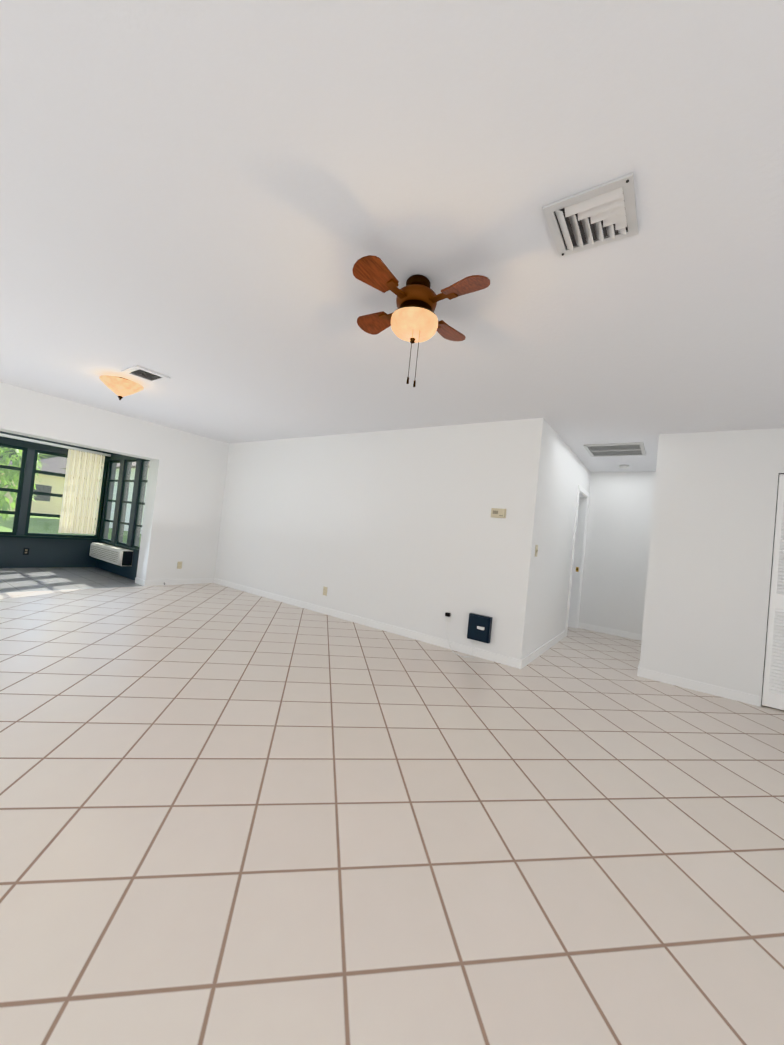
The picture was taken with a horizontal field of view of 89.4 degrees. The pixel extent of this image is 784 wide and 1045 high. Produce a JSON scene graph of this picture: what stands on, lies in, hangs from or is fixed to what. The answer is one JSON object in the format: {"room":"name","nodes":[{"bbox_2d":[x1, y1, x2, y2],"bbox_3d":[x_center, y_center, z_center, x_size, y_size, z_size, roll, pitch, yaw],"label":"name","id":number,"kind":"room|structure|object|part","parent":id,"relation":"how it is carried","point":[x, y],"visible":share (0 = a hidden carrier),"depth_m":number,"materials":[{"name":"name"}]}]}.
{"room":"empty living room","nodes":[
{"label":"empty living room","id":0,"kind":"room"},
{"bbox_2d":[0,431,109,567],"bbox_3d":[-6.318,-0.477,5.954,0.120,2.320,3.590,5,-2,35],"label":"wall","id":1,"kind":"structure","parent":0,"point":[43,552],"depth_m":6.54,"materials":[{"name":"grey paint"}]},
{"bbox_2d":[23,548,28,554],"bbox_3d":[-5.965,0.472,6.452,0.008,0.110,0.070,5,-2,35],"label":"outlet","id":2,"kind":"object","parent":1,"relation":"attached to","point":[25,551],"visible":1,"depth_m":6.45,"materials":[{"name":"grey plastic"}]},
{"bbox_2d":[0,443,106,539],"bbox_3d":[-6.282,-0.528,5.934,0.105,1.449,3.348,5,-2,35],"label":"sunroom window","id":3,"kind":"structure","parent":1,"relation":"in","point":[21,468],"depth_m":6.52,"materials":[{"name":"grey"}]},
{"bbox_2d":[0,382,229,579],"bbox_3d":[-4.438,-0.369,5.043,0.310,2.440,4.966,5,-2,35],"label":"wall","id":4,"kind":"structure","parent":0,"point":[184,498],"depth_m":6.08,"materials":[{"name":"white paint"}]},
{"bbox_2d":[135,577,142,585],"bbox_3d":[-3.855,0.901,6.042,0.281,0.085,0.012,5,-2,35],"label":"baseboard","id":5,"kind":"structure","parent":4,"relation":"attached to","point":[139,581],"depth_m":6.04,"materials":[{"name":"white paint"}]},
{"bbox_2d":[143,578,214,585],"bbox_3d":[-3.400,0.956,6.386,0.012,0.085,1.102,5,-2,35],"label":"baseboard","id":6,"kind":"structure","parent":4,"relation":"attached to","point":[199,580],"depth_m":6.33,"materials":[{"name":"white paint"}]},
{"bbox_2d":[177,562,181,568],"bbox_3d":[-3.406,0.684,6.348,0.010,0.114,0.070,5,-2,35],"label":"outlet","id":7,"kind":"object","parent":4,"relation":"attached to","point":[179,565],"visible":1,"depth_m":6.34,"materials":[{"name":"beige plastic"}]},
{"bbox_2d":[96,453,148,579],"bbox_3d":[-4.525,-0.271,6.804,1.849,2.320,0.120,5,-2,35],"label":"wall","id":8,"kind":"structure","parent":0,"point":[129,572],"depth_m":6.89,"materials":[{"name":"grey paint"}]},
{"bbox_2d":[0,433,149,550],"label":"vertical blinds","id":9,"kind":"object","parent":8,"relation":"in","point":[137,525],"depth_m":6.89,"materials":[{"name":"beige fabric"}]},
{"bbox_3d":[-5.795,-0.590,6.394,0.072,1.475,2.010,5,-2,35],"label":"vertical blinds rail","id":10,"kind":"part","parent":9,"relation":"part of","materials":[{"name":"white plastic"}]},
{"bbox_2d":[89,542,132,565],"bbox_3d":[-4.796,0.532,6.729,1.304,0.254,0.181,5,-2,35],"label":"air conditioner unit","id":11,"kind":"object","parent":8,"relation":"attached to","point":[116,555],"visible":1,"depth_m":6.51,"materials":[{"name":"white plastic"}]},
{"bbox_2d":[214,418,546,659],"bbox_3d":[-0.769,0.015,5.407,5.299,2.440,0.120,5,-2,35],"label":"wall","id":12,"kind":"structure","parent":0,"point":[402,528],"depth_m":4.74,"materials":[{"name":"white paint"}]},
{"bbox_2d":[323,586,327,595],"bbox_3d":[-0.903,0.924,5.332,0.070,0.114,0.010,5,-2,35],"label":"outlet","id":13,"kind":"object","parent":12,"relation":"attached to","point":[325,591],"visible":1,"depth_m":5.33,"materials":[{"name":"beige plastic"}]},
{"bbox_2d":[215,578,522,668],"bbox_3d":[-0.921,1.181,5.319,5.311,0.085,0.012,5,-2,35],"label":"baseboard","id":14,"kind":"structure","parent":12,"relation":"attached to","point":[495,657],"depth_m":4.68,"materials":[{"name":"white paint"}]},
{"bbox_2d":[445,610,492,657],"bbox_3d":[0.735,1.143,4.070,0.521,0.424,0.167,5,-2,35],"label":"wall control box","id":15,"kind":"object","parent":12,"relation":"attached to","point":[479,627],"visible":0.96,"depth_m":4.01,"materials":[{"name":"black plastic"}]},
{"bbox_2d":[491,508,505,517],"bbox_3d":[1.080,-0.096,4.031,0.156,0.096,0.034,5,-2,35],"label":"thermostat","id":16,"kind":"object","parent":12,"relation":"attached to","point":[497,513],"visible":0.98,"depth_m":4.02,"materials":[{"name":"beige plastic"}]},
{"bbox_2d":[0,567,783,1044],"bbox_3d":[-0.781,1.274,4.382,11.190,0.120,8.325,5,-2,35],"label":"floor","id":17,"kind":"structure","parent":0,"point":[228,815],"depth_m":1.54,"materials":[{"name":"tile"}]},
{"bbox_2d":[0,0,783,471],"bbox_3d":[0.309,-1.201,3.923,9.221,0.120,8.425,5,-2,35],"label":"ceiling","id":18,"kind":"structure","parent":0,"point":[206,204],"depth_m":1.57,"materials":[{"name":"white paint"}]},
{"bbox_2d":[99,376,142,399],"bbox_3d":[-2.744,-1.343,4.011,0.372,0.212,0.372,5,-2,35],"label":"flush-mount light","id":19,"kind":"object","parent":18,"relation":"attached to","point":[120,387],"visible":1,"depth_m":3.93,"materials":[{"name":"beige glass"}]},
{"bbox_2d":[121,365,169,382],"bbox_3d":[-2.342,-1.407,3.767,0.330,0.016,0.295,5,-2,35],"label":"ceiling vent","id":20,"kind":"object","parent":18,"relation":"in","point":[143,373],"visible":1,"depth_m":3.75,"materials":[{"name":"white metal"}]},
{"bbox_2d":[352,255,489,386],"bbox_3d":[0.105,-0.934,1.981,0.614,0.554,0.614,6,-2,-3],"label":"ceiling fan","id":21,"kind":"object","parent":18,"relation":"hanging from","point":[412,319],"visible":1,"depth_m":1.90,"materials":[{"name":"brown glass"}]},
{"bbox_3d":[0.108,-0.967,1.982,0.238,0.093,0.238,5,-2,35],"label":"lamp shade","id":22,"kind":"part","parent":21,"relation":"part of","materials":[{"name":"beige glass"}]},
{"bbox_2d":[542,172,637,256],"bbox_3d":[0.761,-1.147,1.512,0.290,0.022,0.290,5,-2,35],"label":"ceiling vent","id":23,"kind":"object","parent":18,"relation":"in","point":[601,214],"visible":1,"depth_m":1.49,"materials":[{"name":"silver metal"}]},
{"bbox_2d":[583,442,645,456],"bbox_3d":[2.676,-0.868,4.748,0.600,0.018,0.590,5,-2,35],"label":"ceiling vent","id":24,"kind":"object","parent":18,"relation":"in","point":[618,449],"visible":1,"depth_m":4.72,"materials":[{"name":"white metal"}]},
{"bbox_2d":[619,465,628,468],"bbox_3d":[3.250,-0.781,5.545,0.128,0.034,0.128,5,-2,35],"label":"smoke detector","id":25,"kind":"object","parent":18,"relation":"attached to","point":[623,466],"visible":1,"depth_m":5.51,"materials":[{"name":"white plastic"}]},
{"bbox_2d":[525,422,590,656],"bbox_3d":[2.196,0.310,5.141,0.120,2.440,2.879,5,-2,35],"label":"wall","id":26,"kind":"structure","parent":0,"point":[566,472],"depth_m":4.54,"materials":[{"name":"white paint"}]},
{"bbox_2d":[535,545,537,556],"bbox_3d":[1.455,0.284,3.966,0.020,0.116,0.072,5,-2,35],"label":"light switch","id":27,"kind":"object","parent":26,"relation":"attached to","point":[536,549],"visible":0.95,"depth_m":3.96,"materials":[{"name":"beige plastic"}]},
{"bbox_2d":[523,631,565,667],"bbox_3d":[1.807,1.441,4.607,0.012,0.085,1.955,5,-2,35],"label":"baseboard","id":28,"kind":"structure","parent":26,"relation":"attached to","point":[529,658],"depth_m":4.41,"materials":[{"name":"white paint"}]},
{"bbox_2d":[565,485,589,636],"bbox_3d":[2.680,0.552,5.840,0.136,2.095,0.895,5,-2,35],"label":"door frame","id":29,"kind":"structure","parent":26,"relation":"attached to","point":[577,559],"depth_m":6.13,"materials":[{"name":"white wood"}]},
{"bbox_2d":[579,472,655,634],"bbox_3d":[3.458,0.460,5.933,1.044,2.440,0.120,5,-2,35],"label":"wall","id":30,"kind":"structure","parent":0,"point":[616,557],"depth_m":5.92,"materials":[{"name":"white paint"}]},
{"bbox_2d":[578,622,641,640],"bbox_3d":[3.252,1.622,5.883,0.900,0.085,0.012,5,-2,35],"label":"baseboard","id":31,"kind":"structure","parent":30,"relation":"attached to","point":[635,636],"depth_m":5.88,"materials":[{"name":"white paint"}]},
{"bbox_2d":[639,428,783,705],"bbox_3d":[3.713,0.415,3.256,2.688,2.440,0.120,5,-2,35],"label":"wall","id":32,"kind":"structure","parent":0,"point":[705,617],"depth_m":3.69,"materials":[{"name":"white paint"}]},
{"bbox_2d":[637,661,642,675],"bbox_3d":[3.040,1.571,4.784,0.012,0.085,2.057,5,-2,35],"label":"baseboard","id":33,"kind":"structure","parent":32,"relation":"attached to","point":[640,670],"depth_m":3.94,"materials":[{"name":"white paint"}]},
{"bbox_2d":[639,669,759,705],"bbox_3d":[2.832,1.521,3.683,0.875,0.085,0.012,5,-2,35],"label":"baseboard","id":34,"kind":"structure","parent":32,"relation":"attached to","point":[743,697],"depth_m":3.65,"materials":[{"name":"white paint"}]},
{"bbox_2d":[761,473,783,709],"bbox_3d":[3.888,0.630,3.097,1.379,2.039,0.144,5,-2,35],"label":"bifold closet door","id":35,"kind":"structure","parent":32,"relation":"in","point":[773,686],"depth_m":3.43,"materials":[{"name":"white wood"}]},
{"label":"outside","id":36,"kind":"structure","parent":0,"visible":0},
{"bbox_2d":[0,514,140,545],"bbox_3d":[-60.025,-3.092,60.749,230.000,0.200,210.000,5,-2,35],"label":"lawn","id":37,"kind":"structure","parent":36,"point":[33,519],"depth_m":17.99,"materials":[{"name":"green plant"}]},
{"bbox_2d":[0,447,50,524],"bbox_3d":[-10.066,-0.979,7.812,3.587,3.359,4.828,5,-2,35],"label":"tree","id":38,"kind":"object","parent":37,"relation":"on","point":[15,462],"depth_m":8.55,"materials":[{"name":"green plant"}]},
{"bbox_2d":[0,446,57,460],"bbox_3d":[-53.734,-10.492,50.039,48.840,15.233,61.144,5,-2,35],"label":"tree","id":39,"kind":"object","parent":37,"relation":"on","point":[12,450],"depth_m":53.05,"materials":[{"name":"green plant"}]},
{"bbox_2d":[0,456,91,514],"bbox_3d":[-27.869,-3.102,34.177,8.000,4.950,9.700,5,-2,35],"label":"house","id":40,"kind":"structure","parent":37,"relation":"on","point":[58,483],"depth_m":30.50,"materials":[{"name":"beige"}]},
{"bbox_2d":[59,462,149,533],"bbox_3d":[-6.558,-1.349,21.989,31.000,5.150,11.000,5,-2,35],"label":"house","id":41,"kind":"structure","parent":37,"relation":"on","point":[128,510],"depth_m":21.14,"materials":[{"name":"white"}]}
]}

